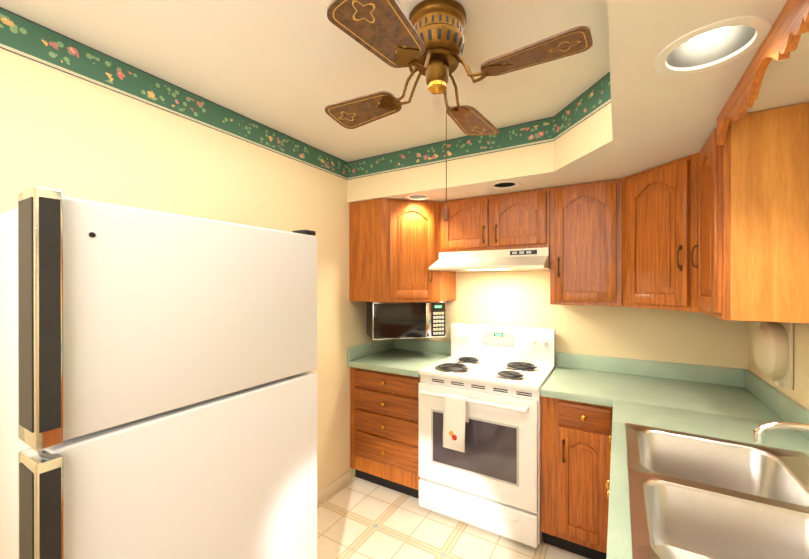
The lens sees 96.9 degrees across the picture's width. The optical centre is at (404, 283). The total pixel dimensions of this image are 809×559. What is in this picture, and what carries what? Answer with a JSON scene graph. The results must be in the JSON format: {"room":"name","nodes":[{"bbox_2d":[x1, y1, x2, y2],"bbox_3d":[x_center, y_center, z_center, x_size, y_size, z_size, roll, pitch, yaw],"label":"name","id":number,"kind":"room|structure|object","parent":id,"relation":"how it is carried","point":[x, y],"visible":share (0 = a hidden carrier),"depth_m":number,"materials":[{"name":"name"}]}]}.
{"room":"kitchen","nodes":[
{"label":"kitchen","id":0,"kind":"room"},
{"bbox_2d":[0,48,382,491],"bbox_3d":[-1.043,0.291,1.749,0.100,2.400,3.500,0,0,31],"label":"wall","id":1,"kind":"structure","parent":0,"point":[69,135],"depth_m":1.67,"materials":[{"name":"paint"}]},
{"bbox_2d":[0,7,610,179],"bbox_3d":[-0.422,-0.840,1.009,1.716,0.134,2.866,0,0,31],"label":"wallpaper border","id":2,"kind":"object","parent":1,"relation":"attached to","point":[27,38],"depth_m":1.76,"materials":[{"name":"paper"}]},
{"bbox_2d":[317,470,349,505],"bbox_3d":[-1.149,1.449,1.459,0.016,0.085,2.887,0,0,31],"label":"baseboard","id":3,"kind":"structure","parent":1,"relation":"attached to","point":[330,489],"depth_m":2.52,"materials":[{"name":"paint"}]},
{"bbox_2d":[0,0,609,161],"bbox_3d":[0.018,-0.933,1.114,2.570,0.050,3.700,0,0,31],"label":"ceiling","id":4,"kind":"structure","parent":0,"point":[292,68],"depth_m":1.45,"materials":[{"name":"paint"}]},
{"bbox_2d":[325,0,592,220],"bbox_3d":[0.111,-0.556,1.222,0.744,0.700,0.744,0,0,-13],"label":"ceiling fan","id":5,"kind":"object","parent":4,"relation":"hanging from","point":[426,39],"visible":1,"depth_m":1.13,"materials":[{"name":"brown wood"}]},
{"bbox_2d":[347,0,808,202],"bbox_3d":[0.018,-0.758,1.114,2.370,0.300,3.500,0,0,31],"label":"soffit ceiling","id":6,"kind":"structure","parent":4,"relation":"attached to","point":[648,116],"depth_m":1.32,"materials":[{"name":"paint"}]},
{"bbox_2d":[405,194,430,200],"bbox_3d":[0.095,-0.667,2.523,0.188,0.119,0.188,0,0,31],"label":"recessed light","id":7,"kind":"object","parent":6,"relation":"in","point":[419,197],"visible":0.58,"depth_m":2.57,"materials":[{"name":"beige metal"}]},
{"bbox_2d":[489,181,520,188],"bbox_3d":[0.619,-0.666,2.211,0.188,0.119,0.188,0,0,31],"label":"recessed light","id":8,"kind":"object","parent":6,"relation":"in","point":[505,184],"visible":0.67,"depth_m":2.25,"materials":[{"name":"beige metal"}]},
{"bbox_2d":[654,16,771,75],"bbox_3d":[0.784,-0.663,0.925,0.232,0.119,0.232,0,0,31],"label":"recessed light","id":9,"kind":"object","parent":6,"relation":"in","point":[713,45],"visible":0.67,"depth_m":0.95,"materials":[{"name":"beige metal"}]},
{"bbox_2d":[717,0,808,145],"bbox_3d":[0.820,-0.555,0.751,0.019,0.100,1.296,0,0,31],"label":"valance","id":10,"kind":"object","parent":6,"relation":"attached to","point":[790,26],"visible":1,"depth_m":0.89,"materials":[{"name":"brown wood"}]},
{"bbox_2d":[317,477,588,558],"bbox_3d":[0.018,1.517,1.120,2.570,0.050,3.700,0,0,31],"label":"floor","id":11,"kind":"structure","parent":0,"point":[358,518],"depth_m":2.13,"materials":[{"name":"tile"}]},
{"bbox_2d":[0,186,316,558],"bbox_3d":[-0.833,0.644,1.215,0.767,1.691,0.783,0,0,31],"label":"fridge","id":12,"kind":"object","parent":11,"relation":"on","point":[158,388],"visible":1,"depth_m":0.90,"materials":[{"name":"white metal"}]},
{"bbox_2d":[350,367,419,498],"bbox_3d":[-0.009,1.053,2.794,0.606,0.866,0.644,0,0,31],"label":"base cabinet","id":13,"kind":"object","parent":11,"relation":"on","point":[384,429],"visible":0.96,"depth_m":2.54,"materials":[{"name":"brown wood"}]},
{"bbox_2d":[347,338,450,376],"bbox_3d":[-0.005,0.548,2.797,0.608,0.140,0.633,0,0,31],"label":"countertop","id":14,"kind":"structure","parent":13,"relation":"on","point":[407,356],"depth_m":2.83,"materials":[{"name":"laminate"}]},
{"bbox_2d":[418,323,555,547],"bbox_3d":[0.554,0.900,2.399,0.754,1.173,0.690,0,0,31],"label":"stove","id":15,"kind":"object","parent":11,"relation":"on","point":[498,376],"visible":1,"depth_m":2.17,"materials":[{"name":"white metal"}]},
{"bbox_2d":[443,393,468,452],"bbox_3d":[0.308,0.830,2.159,0.147,0.320,0.058,0,0,31],"label":"towel","id":16,"kind":"object","parent":15,"relation":"hanging from","point":[456,415],"visible":0.98,"depth_m":2.14,"materials":[{"name":"fabric"}]},
{"bbox_2d":[541,396,612,558],"bbox_3d":[1.070,1.055,2.152,0.376,0.866,0.644,0,0,31],"label":"base cabinet","id":17,"kind":"object","parent":11,"relation":"on","point":[575,458],"visible":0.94,"depth_m":1.91,"materials":[{"name":"brown wood"}]},
{"bbox_2d":[540,352,614,405],"bbox_3d":[1.057,0.550,2.164,0.340,0.140,0.633,0,0,31],"label":"countertop","id":18,"kind":"structure","parent":17,"relation":"on","point":[582,378],"depth_m":2.20,"materials":[{"name":"laminate"}]},
{"bbox_2d":[605,435,611,497],"bbox_3d":[0.863,1.058,0.875,0.664,0.866,1.846,0,0,31],"label":"base cabinet","id":19,"kind":"object","parent":11,"relation":"on","point":[607,483],"visible":0.12,"depth_m":1.41,"materials":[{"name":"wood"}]},
{"bbox_2d":[603,357,808,558],"bbox_3d":[1.021,0.552,1.130,0.656,0.140,2.448,0,0,31],"label":"countertop","id":20,"kind":"structure","parent":19,"relation":"on","point":[736,404],"depth_m":1.63,"materials":[{"name":"laminate"}]},
{"bbox_2d":[625,422,808,558],"bbox_3d":[0.922,0.672,0.987,0.522,0.186,0.876,0,0,31],"label":"sink","id":21,"kind":"object","parent":20,"relation":"in","point":[693,496],"visible":1,"depth_m":1.04,"materials":[{"name":"silver metal"}]},
{"bbox_2d":[753,421,808,443],"bbox_3d":[1.038,0.468,0.917,0.218,0.218,0.220,0,0,31],"label":"faucet","id":22,"kind":"object","parent":20,"relation":"on","point":[759,434],"visible":1,"depth_m":0.95,"materials":[{"name":"silver metal"}]},
{"bbox_2d":[409,270,747,470],"bbox_3d":[0.939,0.288,2.663,2.570,2.400,0.100,0,0,31],"label":"wall","id":23,"kind":"structure","parent":0,"point":[513,298],"depth_m":2.40,"materials":[{"name":"paint"}]},
{"bbox_2d":[349,198,455,301],"bbox_3d":[0.002,-0.241,2.806,0.608,0.738,0.608,0,0,31],"label":"upper cabinet","id":24,"kind":"object","parent":23,"relation":"attached to","point":[394,248],"visible":0.96,"depth_m":2.60,"materials":[{"name":"brown wood"}]},
{"bbox_2d":[367,301,445,339],"bbox_3d":[0.006,0.265,2.790,0.560,0.272,0.316,0,0,-14],"label":"microwave","id":25,"kind":"object","parent":24,"relation":"attached to","point":[401,320],"visible":0.96,"depth_m":2.64,"materials":[{"name":"black plastic"}]},
{"bbox_2d":[441,188,549,251],"bbox_3d":[0.657,-0.420,2.569,0.756,0.378,0.342,0,0,31],"label":"upper cabinet","id":26,"kind":"object","parent":23,"relation":"attached to","point":[517,220],"visible":1,"depth_m":2.42,"materials":[{"name":"brown wood"}]},
{"bbox_2d":[428,247,549,271],"bbox_3d":[0.617,-0.162,2.503,0.754,0.134,0.497,0,0,31],"label":"range hood","id":27,"kind":"object","parent":26,"relation":"attached to","point":[531,259],"visible":0.96,"depth_m":2.36,"materials":[{"name":"white metal"}]},
{"bbox_2d":[550,179,621,305],"bbox_3d":[1.151,-0.240,2.276,0.386,0.738,0.342,0,0,31],"label":"upper cabinet","id":28,"kind":"object","parent":23,"relation":"attached to","point":[585,243],"visible":1,"depth_m":2.14,"materials":[{"name":"brown wood"}]},
{"bbox_2d":[621,153,701,312],"bbox_3d":[1.512,-0.239,1.906,0.608,0.738,0.608,0,0,31],"label":"upper cabinet","id":29,"kind":"object","parent":23,"relation":"attached to","point":[659,225],"visible":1,"depth_m":1.81,"materials":[{"name":"brown wood"}]},
{"bbox_2d":[748,321,808,409],"bbox_3d":[1.079,0.294,0.485,0.100,2.400,3.500,0,0,31],"label":"wall","id":30,"kind":"structure","parent":0,"point":[799,393],"depth_m":1.46,"materials":[{"name":"paint"}]},
{"bbox_2d":[691,102,808,323],"bbox_3d":[1.370,-0.237,1.407,0.342,0.738,0.391,0,0,31],"label":"upper cabinet","id":31,"kind":"object","parent":30,"relation":"attached to","point":[752,245],"visible":1,"depth_m":1.26,"materials":[{"name":"brown wood"}]},
{"bbox_2d":[753,322,793,389],"bbox_3d":[1.645,0.301,1.614,0.080,0.300,0.250,0,0,31],"label":"holder","id":32,"kind":"object","parent":30,"relation":"attached to","point":[773,349],"visible":0.94,"depth_m":1.54,"materials":[{"name":"beige plastic"}]}
]}

